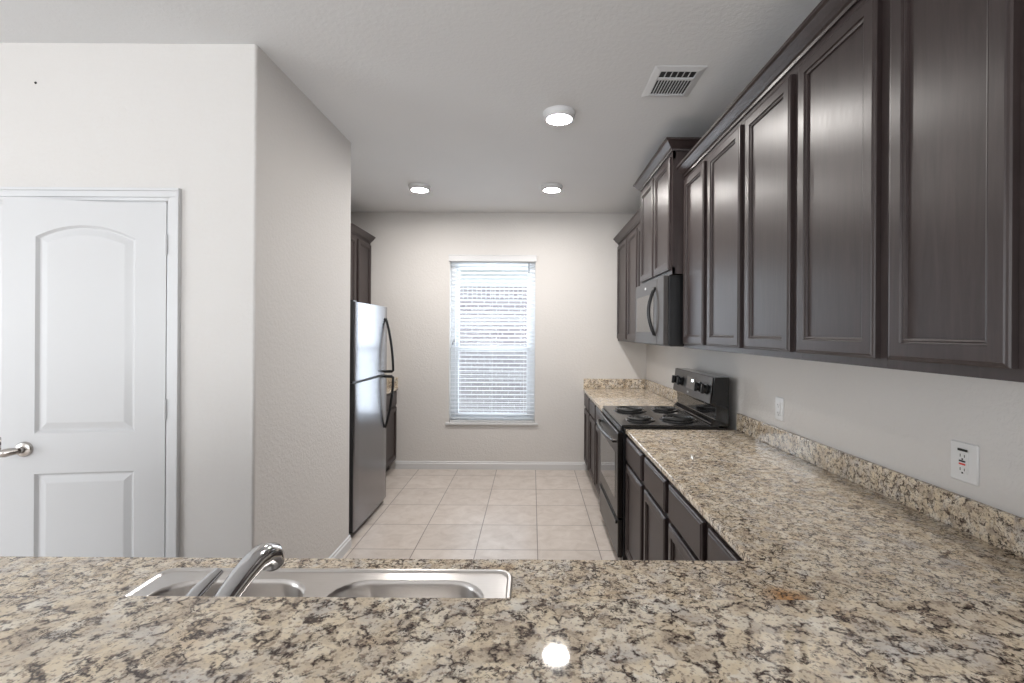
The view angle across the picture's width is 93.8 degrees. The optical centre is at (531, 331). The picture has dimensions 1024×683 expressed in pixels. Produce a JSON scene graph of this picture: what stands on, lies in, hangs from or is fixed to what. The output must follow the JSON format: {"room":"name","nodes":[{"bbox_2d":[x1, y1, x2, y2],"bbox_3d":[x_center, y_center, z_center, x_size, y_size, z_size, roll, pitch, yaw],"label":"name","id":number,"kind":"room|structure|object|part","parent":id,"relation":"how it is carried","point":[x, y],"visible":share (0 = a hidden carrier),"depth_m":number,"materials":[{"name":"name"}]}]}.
{"room":"kitchen","nodes":[
{"label":"kitchen","id":0,"kind":"room"},
{"bbox_2d":[0,43,169,201],"bbox_3d":[-3.321,0.080,2.220,3.360,2.780,0.120,0,0,0],"label":"wall","id":1,"kind":"structure","parent":0,"point":[95,114],"depth_m":2.16,"materials":[{"name":"paint"}]},
{"bbox_2d":[0,204,2,555],"bbox_3d":[-2.638,0.441,2.143,0.647,2.042,0.101,0,0,0],"label":"door frame","id":2,"kind":"structure","parent":1,"relation":"in","point":[1,205],"depth_m":2.16,"materials":[{"name":"white wood"}]},
{"bbox_2d":[0,198,167,556],"bbox_3d":[-1.958,0.445,2.090,0.647,2.042,0.101,0,0,-8],"label":"door","id":3,"kind":"structure","parent":1,"relation":"in","point":[84,404],"depth_m":2.11,"materials":[{"name":"white wood"}]},
{"bbox_3d":[-2.213,0.509,2.021,0.080,0.038,0.036,0,0,-20],"label":"lever","id":4,"kind":"part","parent":3,"relation":"part of","materials":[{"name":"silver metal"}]},
{"bbox_2d":[0,187,181,556],"bbox_3d":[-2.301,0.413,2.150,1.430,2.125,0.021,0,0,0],"label":"trim","id":5,"kind":"structure","parent":1,"relation":"attached to","point":[173,196],"depth_m":2.14,"materials":[{"name":"white wood"}]},
{"bbox_2d":[169,44,350,557],"bbox_3d":[-1.671,0.090,2.730,0.840,2.780,1.140,0,0,0],"label":"wall partition","id":6,"kind":"structure","parent":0,"point":[263,175],"depth_m":2.19,"materials":[{"name":"paint"}]},
{"bbox_2d":[329,535,350,557],"bbox_3d":[-1.252,1.440,2.724,0.014,0.085,1.156,0,0,0],"label":"baseboard","id":7,"kind":"structure","parent":6,"relation":"attached to","point":[345,546],"depth_m":3.16,"materials":[{"name":"white wood"}]},
{"bbox_2d":[0,0,820,213],"bbox_3d":[-1.642,-1.360,0.370,6.900,0.120,9.940,0,0,0],"label":"ceiling","id":8,"kind":"structure","parent":0,"point":[451,97],"depth_m":2.35,"materials":[{"name":"paint"}]},
{"bbox_2d":[408,183,430,192],"bbox_3d":[-0.997,-1.275,4.250,0.192,0.043,0.192,0,0,0],"label":"ceiling light","id":9,"kind":"object","parent":8,"relation":"attached to","point":[414,187],"visible":1,"depth_m":4.20,"materials":[{"name":"white plastic"}]},
{"bbox_2d":[411,188,427,191],"bbox_3d":[-0.997,-1.257,4.250,0.145,0.007,0.145,0,0,0],"label":"diffuser","id":10,"kind":"object","parent":9,"relation":"attached to","point":[412,189],"depth_m":4.23,"materials":[{"name":"white plastic"}]},
{"bbox_2d":[541,183,562,192],"bbox_3d":[0.176,-1.268,4.230,0.192,0.043,0.192,0,0,0],"label":"ceiling light","id":11,"kind":"object","parent":8,"relation":"attached to","point":[547,187],"visible":1,"depth_m":4.17,"materials":[{"name":"white plastic"}]},
{"bbox_2d":[544,188,559,192],"bbox_3d":[0.176,-1.250,4.230,0.145,0.007,0.145,0,0,0],"label":"diffuser","id":12,"kind":"object","parent":11,"relation":"attached to","point":[547,190],"depth_m":4.22,"materials":[{"name":"white plastic"}]},
{"bbox_2d":[543,105,575,125],"bbox_3d":[0.161,-1.268,2.820,0.192,0.043,0.192,0,0,0],"label":"ceiling light","id":13,"kind":"object","parent":8,"relation":"attached to","point":[559,115],"visible":1,"depth_m":2.77,"materials":[{"name":"white plastic"}]},
{"bbox_2d":[547,114,570,123],"bbox_3d":[0.161,-1.250,2.820,0.145,0.007,0.145,0,0,0],"label":"diffuser","id":14,"kind":"object","parent":13,"relation":"attached to","point":[551,118],"depth_m":2.81,"materials":[{"name":"white"}]},
{"bbox_2d":[642,65,707,96],"bbox_3d":[0.723,-1.280,2.463,0.250,0.010,0.303,0,0,0],"label":"ceiling vent","id":15,"kind":"object","parent":8,"relation":"in","point":[665,81],"visible":1,"depth_m":2.44,"materials":[{"name":"white metal"}]},
{"bbox_2d":[343,469,621,559],"bbox_3d":[-1.659,1.530,0.370,6.900,0.100,9.940,0,0,0],"label":"floor","id":16,"kind":"structure","parent":0,"point":[423,513],"depth_m":3.83,"materials":[{"name":"tile"}]},
{"bbox_2d":[349,300,393,533],"bbox_3d":[-1.609,0.624,3.803,0.835,1.711,0.765,0,0,0],"label":"refrigerator","id":17,"kind":"object","parent":16,"relation":"on","point":[369,325],"visible":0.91,"depth_m":3.68,"materials":[{"name":"grey metal"}]},
{"bbox_3d":[-1.286,0.068,3.803,0.049,0.572,0.765,0,0,0],"label":"freezer door","id":18,"kind":"part","parent":17,"relation":"part of","materials":[{"name":"grey metal"}]},
{"bbox_3d":[-1.291,0.904,3.803,0.049,1.067,0.765,0,0,0],"label":"fridge door","id":19,"kind":"part","parent":17,"relation":"part of","materials":[{"name":"grey metal"}]},
{"bbox_3d":[-1.272,0.904,3.803,0.016,1.063,0.762,0,0,0],"label":"panel","id":20,"kind":"part","parent":17,"relation":"part of","materials":[{"name":"metal"}]},
{"bbox_3d":[-1.266,0.068,3.803,0.016,0.568,0.762,0,0,0],"label":"panel","id":21,"kind":"part","parent":17,"relation":"part of","materials":[{"name":"metal"}]},
{"bbox_3d":[-1.232,0.599,4.133,0.083,0.454,0.041,0,0,0],"label":"handle","id":22,"kind":"part","parent":17,"relation":"part of","materials":[{"name":"black plastic"}]},
{"bbox_3d":[-1.230,0.116,4.133,0.083,0.474,0.041,0,0,0],"label":"handle","id":23,"kind":"part","parent":17,"relation":"part of","materials":[{"name":"black plastic"}]},
{"bbox_2d":[386,391,396,470],"bbox_3d":[-1.774,1.050,4.706,0.635,0.856,0.961,0,0,0],"label":"base cabinet","id":24,"kind":"object","parent":16,"relation":"on","point":[391,428],"visible":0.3,"depth_m":5.01,"materials":[{"name":"brown wood"}]},
{"bbox_3d":[-1.471,1.083,4.968,0.004,0.452,0.277,0,0,0],"label":"panel","id":25,"kind":"part","parent":24,"relation":"part of","materials":[{"name":"brown wood"}]},
{"bbox_3d":[-1.464,0.710,4.968,0.020,0.142,0.385,0,0,0],"label":"drawer","id":26,"kind":"part","parent":24,"relation":"part of","materials":[{"name":"brown wood"}]},
{"bbox_2d":[387,387,397,393],"bbox_3d":[-1.771,0.608,4.705,0.644,0.027,0.967,0,0,0],"label":"countertop","id":27,"kind":"structure","parent":24,"relation":"on","point":[388,388],"depth_m":5.05,"materials":[{"name":"stone"}]},
{"bbox_2d":[584,393,601,497],"bbox_3d":[0.895,1.067,4.497,0.673,0.856,1.380,0,0,0],"label":"base cabinet","id":28,"kind":"object","parent":16,"relation":"on","point":[591,412],"visible":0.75,"depth_m":4.51,"materials":[{"name":"brown wood"}]},
{"bbox_3d":[0.572,1.095,4.945,0.004,0.452,0.302,0,0,0],"label":"panel","id":29,"kind":"part","parent":28,"relation":"part of","materials":[{"name":"brown wood"}]},
{"bbox_3d":[0.570,0.723,4.945,0.020,0.142,0.410,0,0,0],"label":"drawer","id":30,"kind":"part","parent":28,"relation":"part of","materials":[{"name":"brown wood"}]},
{"bbox_3d":[0.568,1.095,4.945,0.020,0.560,0.410,0,0,0],"label":"door","id":31,"kind":"part","parent":28,"relation":"part of","materials":[{"name":"brown wood"}]},
{"bbox_3d":[0.570,0.723,4.485,0.020,0.142,0.410,0,0,0],"label":"drawer","id":32,"kind":"part","parent":28,"relation":"part of","materials":[{"name":"brown wood"}]},
{"bbox_3d":[0.572,1.095,4.485,0.004,0.452,0.302,0,0,0],"label":"panel","id":33,"kind":"part","parent":28,"relation":"part of","materials":[{"name":"brown wood"}]},
{"bbox_3d":[0.568,1.095,4.485,0.020,0.560,0.410,0,0,0],"label":"door","id":34,"kind":"part","parent":28,"relation":"part of","materials":[{"name":"brown wood"}]},
{"bbox_3d":[0.568,1.095,4.035,0.020,0.560,0.390,0,0,0],"label":"door","id":35,"kind":"part","parent":28,"relation":"part of","materials":[{"name":"brown wood"}]},
{"bbox_3d":[0.572,1.095,4.035,0.004,0.452,0.282,0,0,0],"label":"panel","id":36,"kind":"part","parent":28,"relation":"part of","materials":[{"name":"brown wood"}]},
{"bbox_3d":[0.570,0.723,4.035,0.020,0.142,0.390,0,0,0],"label":"drawer","id":37,"kind":"part","parent":28,"relation":"part of","materials":[{"name":"brown wood"}]},
{"bbox_2d":[583,388,675,410],"bbox_3d":[0.915,0.624,4.497,0.721,0.027,1.385,0,0,0],"label":"countertop","id":38,"kind":"structure","parent":28,"relation":"on","point":[601,397],"depth_m":4.45,"materials":[{"name":"stone"}]},
{"bbox_2d":[625,436,670,559],"bbox_3d":[0.934,1.067,2.533,0.715,0.856,0.925,0,0,0],"label":"base cabinet","id":39,"kind":"object","parent":16,"relation":"on","point":[647,521],"visible":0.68,"depth_m":2.45,"materials":[{"name":"brown wood"}]},
{"bbox_3d":[0.590,1.096,2.756,0.004,0.452,0.310,0,0,0],"label":"panel","id":40,"kind":"part","parent":39,"relation":"part of","materials":[{"name":"brown wood"}]},
{"bbox_3d":[0.586,1.096,2.756,0.020,0.560,0.418,0,0,0],"label":"door","id":41,"kind":"part","parent":39,"relation":"part of","materials":[{"name":"brown wood"}]},
{"bbox_3d":[0.588,0.723,2.756,0.020,0.142,0.418,0,0,0],"label":"drawer","id":42,"kind":"part","parent":39,"relation":"part of","materials":[{"name":"brown wood"}]},
{"bbox_3d":[0.606,1.015,2.533,0.019,0.757,0.925,0,0,0],"label":"frame","id":43,"kind":"part","parent":39,"relation":"part of","materials":[{"name":"brown wood"}]},
{"bbox_3d":[0.590,1.096,2.292,0.004,0.452,0.277,0,0,0],"label":"panel","id":44,"kind":"part","parent":39,"relation":"part of","materials":[{"name":"brown wood"}]},
{"bbox_3d":[0.586,1.096,2.292,0.020,0.560,0.385,0,0,0],"label":"door","id":45,"kind":"part","parent":39,"relation":"part of","materials":[{"name":"brown wood"}]},
{"bbox_3d":[0.588,0.723,2.292,0.020,0.142,0.385,0,0,0],"label":"drawer","id":46,"kind":"part","parent":39,"relation":"part of","materials":[{"name":"brown wood"}]},
{"bbox_2d":[597,368,728,559],"bbox_3d":[0.855,0.889,3.400,0.755,1.211,0.800,0,0,0],"label":"stove","id":47,"kind":"object","parent":16,"relation":"on","point":[702,403],"visible":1,"depth_m":3.16,"materials":[{"name":"black metal"}]},
{"bbox_3d":[0.511,0.689,3.400,0.065,0.032,0.724,0,0,0],"label":"handle","id":48,"kind":"part","parent":47,"relation":"part of","materials":[{"name":"metal"}]},
{"bbox_3d":[0.554,1.300,3.400,0.031,0.237,0.788,0,0,0],"label":"storage drawer","id":49,"kind":"part","parent":47,"relation":"part of","materials":[{"name":"metal"}]},
{"bbox_3d":[0.554,0.901,3.400,0.035,0.535,0.788,0,0,0],"label":"oven door","id":50,"kind":"part","parent":47,"relation":"part of","materials":[{"name":"glass"}]},
{"bbox_2d":[603,406,718,427],"bbox_3d":[0.868,0.593,3.400,0.612,0.015,0.800,0,0,0],"label":"cooktop","id":51,"kind":"object","parent":47,"relation":"in","point":[621,416],"depth_m":3.22,"materials":[{"name":"black metal"}]},
{"bbox_3d":[1.114,0.368,3.595,0.032,0.068,0.068,0,0,0],"label":"knob","id":52,"kind":"part","parent":47,"relation":"part of","materials":[{"name":"black plastic"}]},
{"bbox_3d":[1.128,0.368,3.400,0.022,0.165,0.784,0,0,0],"label":"control panel","id":53,"kind":"part","parent":47,"relation":"part of","materials":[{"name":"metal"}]},
{"bbox_3d":[1.114,0.368,3.215,0.032,0.068,0.068,0,0,0],"label":"knob","id":54,"kind":"part","parent":47,"relation":"part of","materials":[{"name":"black plastic"}]},
{"bbox_3d":[1.114,0.368,3.085,0.032,0.068,0.068,0,0,0],"label":"knob","id":55,"kind":"part","parent":47,"relation":"part of","materials":[{"name":"black plastic"}]},
{"bbox_2d":[668,483,743,560],"bbox_3d":[0.947,1.067,1.690,0.741,0.856,0.759,0,0,0],"label":"base cabinet","id":56,"kind":"object","parent":16,"relation":"on","point":[691,537],"visible":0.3,"depth_m":1.76,"materials":[{"name":"brown wood"}]},
{"bbox_3d":[0.590,1.096,1.840,0.004,0.452,0.292,0,0,0],"label":"panel","id":57,"kind":"part","parent":56,"relation":"part of","materials":[{"name":"brown wood"}]},
{"bbox_3d":[0.586,1.096,1.840,0.020,0.560,0.400,0,0,0],"label":"door","id":58,"kind":"part","parent":56,"relation":"part of","materials":[{"name":"brown wood"}]},
{"bbox_3d":[0.588,0.723,1.840,0.020,0.142,0.400,0,0,0],"label":"drawer","id":59,"kind":"part","parent":56,"relation":"part of","materials":[{"name":"brown wood"}]},
{"bbox_3d":[0.588,0.723,1.462,0.020,0.142,0.255,0,0,0],"label":"drawer","id":60,"kind":"part","parent":56,"relation":"part of","materials":[{"name":"brown wood"}]},
{"bbox_3d":[-1.411,1.052,0.947,0.929,0.856,0.644,0,0,0],"label":"base cabinet","id":61,"kind":"object","parent":16,"relation":"on","visible":0},
{"bbox_2d":[0,429,1023,600],"bbox_3d":[-0.280,0.617,1.798,3.287,0.027,2.397,0,0,0],"label":"countertop","id":62,"kind":"structure","parent":61,"relation":"on","point":[800,529],"depth_m":1.27,"materials":[{"name":"stone"}]},
{"bbox_2d":[186,542,284,596],"bbox_3d":[-0.550,0.515,0.885,0.240,0.165,0.296,0,0,0],"label":"faucet","id":63,"kind":"object","parent":62,"relation":"on","point":[270,556],"visible":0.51,"depth_m":0.91,"materials":[{"name":"silver metal"}]},
{"bbox_3d":[-0.609,0.499,0.838,0.033,0.094,0.169,0,0,0],"label":"lever","id":64,"kind":"part","parent":63,"relation":"part of","materials":[{"name":"silver metal"}]},
{"bbox_2d":[123,568,512,597],"bbox_3d":[-0.485,0.681,0.954,0.875,0.173,0.507,0,0,0],"label":"sink","id":65,"kind":"object","parent":62,"relation":"in","point":[281,582],"visible":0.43,"depth_m":1.15,"materials":[{"name":"metal"}]},
{"bbox_3d":[-0.694,0.681,0.979,0.356,0.169,0.358,0,0,0],"label":"bowl","id":66,"kind":"part","parent":65,"relation":"part of","materials":[{"name":"metal"}]},
{"bbox_3d":[-0.287,0.684,0.979,0.358,0.169,0.358,0,0,0],"label":"bowl","id":67,"kind":"part","parent":65,"relation":"part of","materials":[{"name":"metal"}]},
{"bbox_2d":[351,212,646,469],"bbox_3d":[-0.301,0.098,5.265,3.800,2.780,0.150,0,0,0],"label":"wall","id":68,"kind":"structure","parent":0,"point":[576,340],"depth_m":5.19,"materials":[{"name":"paint"}]},
{"bbox_2d":[387,377,397,386],"bbox_3d":[-1.771,0.541,5.179,0.642,0.104,0.020,0,0,0],"label":"backsplash","id":69,"kind":"structure","parent":68,"relation":"attached to","point":[389,380],"depth_m":5.17,"materials":[{"name":"stone"}]},
{"bbox_2d":[395,461,586,469],"bbox_3d":[-0.444,1.445,5.183,2.070,0.085,0.014,0,0,0],"label":"baseboard","id":70,"kind":"structure","parent":68,"relation":"attached to","point":[470,465],"depth_m":5.18,"materials":[{"name":"white wood"}]},
{"bbox_2d":[445,422,537,424],"bbox_3d":[-0.436,0.993,5.223,0.996,0.023,0.110,0,0,0],"label":"trim","id":71,"kind":"structure","parent":68,"relation":"attached to","point":[446,423],"depth_m":5.17,"materials":[{"name":"white wood"}]},
{"bbox_2d":[450,263,534,419],"bbox_3d":[-0.431,0.092,5.310,0.926,1.780,0.060,0,0,0],"label":"window","id":72,"kind":"structure","parent":68,"relation":"in","point":[455,414],"depth_m":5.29,"materials":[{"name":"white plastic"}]},
{"bbox_3d":[-0.433,0.546,5.298,0.826,0.772,0.020,0,0,0],"label":"sash","id":73,"kind":"part","parent":72,"relation":"part of","materials":[{"name":"white plastic"}]},
{"bbox_2d":[449,255,536,421],"bbox_3d":[-0.430,0.072,5.210,0.954,1.812,0.081,0,0,0],"label":"window blind","id":74,"kind":"object","parent":72,"relation":"attached to","point":[522,259],"visible":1,"depth_m":5.21,"materials":[{"name":"white plastic"}]},
{"bbox_3d":[-0.849,-0.313,5.191,0.018,0.845,0.003,0,0,0],"label":"pull cord","id":75,"kind":"part","parent":74,"relation":"part of","materials":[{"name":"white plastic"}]},
{"bbox_3d":[-0.436,0.969,5.225,0.910,0.018,0.050,0,0,0],"label":"rail","id":76,"kind":"part","parent":74,"relation":"part of","materials":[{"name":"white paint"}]},
{"bbox_3d":[-0.425,-0.774,5.225,0.914,0.043,0.050,0,0,0],"label":"head rail","id":77,"kind":"part","parent":74,"relation":"part of","materials":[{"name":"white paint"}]},
{"bbox_3d":[-0.428,-0.271,5.324,0.826,0.953,0.020,0,0,0],"label":"sash","id":78,"kind":"part","parent":72,"relation":"part of","materials":[{"name":"white plastic"}]},
{"bbox_2d":[584,379,644,388],"bbox_3d":[0.888,0.558,5.179,0.660,0.104,0.020,0,0,0],"label":"backsplash","id":79,"kind":"structure","parent":68,"relation":"attached to","point":[588,383],"depth_m":5.17,"materials":[{"name":"stone"}]},
{"bbox_2d":[646,344,1023,517],"bbox_3d":[1.448,0.109,0.420,0.150,2.780,9.848,0,0,-2],"label":"wall","id":80,"kind":"structure","parent":0,"point":[905,422],"depth_m":1.79,"materials":[{"name":"paint"}]},
{"bbox_2d":[613,208,640,342],"bbox_3d":[1.060,-0.456,4.479,0.364,1.105,1.417,0,0,0],"label":"upper cabinet","id":81,"kind":"object","parent":80,"relation":"attached to","point":[627,239],"visible":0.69,"depth_m":4.56,"materials":[{"name":"brown wood"}]},
{"bbox_3d":[0.922,-0.423,4.910,0.020,0.987,0.480,0,0,0],"label":"door","id":82,"kind":"part","parent":81,"relation":"part of","materials":[{"name":"brown wood"}]},
{"bbox_3d":[0.927,-0.423,4.910,0.004,0.879,0.372,0,0,0],"label":"panel","id":83,"kind":"part","parent":81,"relation":"part of","materials":[{"name":"brown wood"}]},
{"bbox_3d":[0.908,-0.979,4.479,0.055,0.062,1.417,0,0,0],"label":"crown molding","id":84,"kind":"part","parent":81,"relation":"part of","materials":[{"name":"brown wood"}]},
{"bbox_3d":[0.927,-0.423,4.410,0.004,0.879,0.292,0,0,0],"label":"panel","id":85,"kind":"part","parent":81,"relation":"part of","materials":[{"name":"brown wood"}]},
{"bbox_3d":[0.922,-0.423,4.410,0.020,0.987,0.400,0,0,0],"label":"door","id":86,"kind":"part","parent":81,"relation":"part of","materials":[{"name":"brown wood"}]},
{"bbox_3d":[0.922,-0.423,3.980,0.020,0.987,0.360,0,0,0],"label":"door","id":87,"kind":"part","parent":81,"relation":"part of","materials":[{"name":"brown wood"}]},
{"bbox_2d":[645,379,676,401],"bbox_3d":[1.248,0.560,4.486,0.019,0.104,1.365,0,0,-2],"label":"backsplash","id":88,"kind":"structure","parent":80,"relation":"attached to","point":[669,393],"depth_m":4.57,"materials":[{"name":"stone"}]},
{"bbox_2d":[633,137,701,284],"bbox_3d":[1.044,-0.762,3.350,0.478,0.813,0.950,0,0,0],"label":"upper cabinet","id":89,"kind":"object","parent":80,"relation":"attached to","point":[660,184],"visible":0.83,"depth_m":3.10,"materials":[{"name":"brown wood"}]},
{"bbox_3d":[0.849,-0.729,3.533,0.020,0.695,0.375,0,0,0],"label":"door","id":90,"kind":"part","parent":89,"relation":"part of","materials":[{"name":"brown wood"}]},
{"bbox_3d":[0.854,-0.729,3.533,0.004,0.587,0.267,0,0,0],"label":"panel","id":91,"kind":"part","parent":89,"relation":"part of","materials":[{"name":"brown wood"}]},
{"bbox_3d":[0.869,-0.734,3.350,0.019,0.755,0.839,0,0,0],"label":"frame","id":92,"kind":"part","parent":89,"relation":"part of","materials":[{"name":"brown wood"}]},
{"bbox_2d":[635,275,683,346],"bbox_3d":[0.984,-0.130,3.362,0.458,0.444,0.805,0,0,0],"label":"microwave","id":93,"kind":"object","parent":89,"relation":"attached to","point":[659,301],"visible":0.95,"depth_m":3.01,"materials":[{"name":"black plastic"}]},
{"bbox_3d":[0.828,-0.134,3.442,0.031,0.431,0.643,0,0,0],"label":"door","id":94,"kind":"part","parent":93,"relation":"part of","materials":[{"name":"grey metal"}]},
{"bbox_3d":[0.785,-0.135,3.155,0.060,0.324,0.024,0,0,0],"label":"handle","id":95,"kind":"part","parent":93,"relation":"part of","materials":[{"name":"black plastic"}]},
{"bbox_3d":[0.854,-0.729,3.132,0.004,0.587,0.257,0,0,0],"label":"panel","id":96,"kind":"part","parent":89,"relation":"part of","materials":[{"name":"brown wood"}]},
{"bbox_3d":[0.849,-0.729,3.132,0.020,0.695,0.365,0,0,0],"label":"door","id":97,"kind":"part","parent":89,"relation":"part of","materials":[{"name":"brown wood"}]},
{"bbox_3d":[1.046,-1.138,3.350,0.478,0.062,0.950,0,0,0],"label":"crown molding","id":98,"kind":"part","parent":89,"relation":"part of","materials":[{"name":"brown wood"}]},
{"bbox_2d":[676,101,746,353],"bbox_3d":[1.091,-0.456,2.510,0.426,1.105,0.839,0,0,0],"label":"upper cabinet","id":99,"kind":"object","parent":80,"relation":"attached to","point":[713,170],"visible":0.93,"depth_m":2.40,"materials":[{"name":"brown wood"}]},
{"bbox_3d":[0.927,-0.423,2.732,0.004,0.879,0.229,0,0,0],"label":"panel","id":100,"kind":"part","parent":99,"relation":"part of","materials":[{"name":"brown wood"}]},
{"bbox_3d":[0.922,-0.423,2.732,0.020,0.987,0.337,0,0,0],"label":"door","id":101,"kind":"part","parent":99,"relation":"part of","materials":[{"name":"brown wood"}]},
{"bbox_3d":[0.908,-0.979,2.510,0.055,0.062,0.839,0,0,0],"label":"crown molding","id":102,"kind":"part","parent":99,"relation":"part of","materials":[{"name":"brown wood"}]},
{"bbox_3d":[0.927,-0.423,2.309,0.004,0.879,0.281,0,0,0],"label":"panel","id":103,"kind":"part","parent":99,"relation":"part of","materials":[{"name":"brown wood"}]},
{"bbox_3d":[0.922,-0.423,2.309,0.020,0.987,0.389,0,0,0],"label":"door","id":104,"kind":"part","parent":99,"relation":"part of","materials":[{"name":"brown wood"}]},
{"bbox_2d":[775,396,783,420],"bbox_3d":[1.307,0.406,2.535,0.010,0.122,0.075,0,0,-2],"label":"wall outlet","id":105,"kind":"object","parent":80,"relation":"attached to","point":[779,402],"visible":1,"depth_m":2.52,"materials":[{"name":"white plastic"}]},
{"bbox_2d":[777,402,780,415],"bbox_3d":[1.305,0.406,2.535,0.004,0.068,0.034,0,0,-2],"label":"receptacle","id":106,"kind":"object","parent":105,"relation":"attached to","point":[778,403],"depth_m":2.53,"materials":[{"name":"white plastic"}]},
{"bbox_2d":[734,0,889,368],"bbox_3d":[1.102,-0.456,1.671,0.449,1.105,0.838,0,0,0],"label":"upper cabinet","id":107,"kind":"object","parent":80,"relation":"attached to","point":[817,111],"visible":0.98,"depth_m":1.52,"materials":[{"name":"brown wood"}]},
{"bbox_3d":[0.927,-0.423,1.883,0.004,0.879,0.255,0,0,0],"label":"panel","id":108,"kind":"part","parent":107,"relation":"part of","materials":[{"name":"brown wood"}]},
{"bbox_3d":[0.922,-0.423,1.883,0.020,0.987,0.363,0,0,0],"label":"door","id":109,"kind":"part","parent":107,"relation":"part of","materials":[{"name":"brown wood"}]},
{"bbox_3d":[0.908,-0.979,1.671,0.055,0.062,0.838,0,0,0],"label":"crown molding","id":110,"kind":"part","parent":107,"relation":"part of","materials":[{"name":"brown wood"}]},
{"bbox_3d":[0.927,-0.423,1.468,0.004,0.879,0.271,0,0,0],"label":"panel","id":111,"kind":"part","parent":107,"relation":"part of","materials":[{"name":"brown wood"}]},
{"bbox_3d":[0.922,-0.423,1.468,0.020,0.987,0.379,0,0,0],"label":"door","id":112,"kind":"part","parent":107,"relation":"part of","materials":[{"name":"brown wood"}]},
{"bbox_2d":[737,413,1023,558],"bbox_3d":[1.321,0.560,1.798,0.019,0.104,2.398,0,0,-2],"label":"backsplash","id":113,"kind":"structure","parent":80,"relation":"attached to","point":[1004,530],"depth_m":1.68,"materials":[{"name":"stone"}]},
{"bbox_2d":[888,0,1023,382],"bbox_3d":[1.114,-0.456,1.062,0.472,1.105,0.380,0,0,0],"label":"upper cabinet","id":114,"kind":"object","parent":80,"relation":"attached to","point":[956,243],"visible":1,"depth_m":1.04,"materials":[{"name":"brown wood"}]},
{"bbox_3d":[0.927,-0.423,1.073,0.004,0.879,0.208,0,0,0],"label":"panel","id":115,"kind":"part","parent":114,"relation":"part of","materials":[{"name":"brown wood"}]},
{"bbox_2d":[951,440,979,485],"bbox_3d":[1.335,0.403,1.483,0.011,0.122,0.092,0,0,-2],"label":"wall outlet","id":116,"kind":"object","parent":80,"relation":"attached to","point":[964,456],"visible":1,"depth_m":1.48,"materials":[{"name":"white plastic"}]},
{"bbox_2d":[957,450,967,474],"bbox_3d":[1.334,0.403,1.483,0.004,0.068,0.034,0,0,-2],"label":"receptacle","id":117,"kind":"object","parent":116,"relation":"attached to","point":[962,455],"depth_m":1.48,"materials":[{"name":"white plastic"}]},
{"bbox_3d":[-0.284,0.922,0.518,3.283,1.132,0.157,0,0,0],"label":"wall","id":118,"kind":"structure","parent":0,"visible":0},
{"bbox_2d":[0,595,1023,682],"bbox_3d":[-0.313,0.339,0.383,3.378,0.032,0.405,0,0,0],"label":"bar","id":119,"kind":"object","parent":118,"relation":"on","point":[44,639],"visible":1,"depth_m":0.50,"materials":[{"name":"stone"}]},
{"bbox_3d":[-2.151,0.087,4.245,0.120,2.780,1.890,0,0,0],"label":"wall","id":120,"kind":"structure","parent":0,"visible":0},
{"bbox_2d":[350,223,375,303],"bbox_3d":[-1.890,-0.474,4.704,0.385,1.105,0.968,0,0,0],"label":"upper cabinet","id":121,"kind":"object","parent":120,"relation":"attached to","point":[360,254],"visible":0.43,"depth_m":4.83,"materials":[{"name":"brown wood"}]},
{"bbox_3d":[-1.746,-0.439,4.485,0.004,0.879,0.362,0,0,0],"label":"panel","id":122,"kind":"part","parent":121,"relation":"part of","materials":[{"name":"brown wood"}]},
{"bbox_3d":[-1.742,-0.439,4.485,0.020,0.987,0.470,0,0,0],"label":"door","id":123,"kind":"part","parent":121,"relation":"part of","materials":[{"name":"brown wood"}]},
{"bbox_3d":[-1.762,-0.444,4.704,0.019,1.047,0.967,0,0,0],"label":"frame","id":124,"kind":"part","parent":121,"relation":"part of","materials":[{"name":"brown wood"}]},
{"bbox_3d":[-1.722,-0.995,4.704,0.055,0.062,0.968,0,0,0],"label":"crown molding","id":125,"kind":"part","parent":121,"relation":"part of","materials":[{"name":"brown wood"}]},
{"bbox_3d":[-1.742,-0.439,4.980,0.020,0.987,0.370,0,0,0],"label":"door","id":126,"kind":"part","parent":121,"relation":"part of","materials":[{"name":"brown wood"}]},
{"bbox_3d":[-1.746,-0.439,4.980,0.004,0.879,0.262,0,0,0],"label":"panel","id":127,"kind":"part","parent":121,"relation":"part of","materials":[{"name":"brown wood"}]}
]}

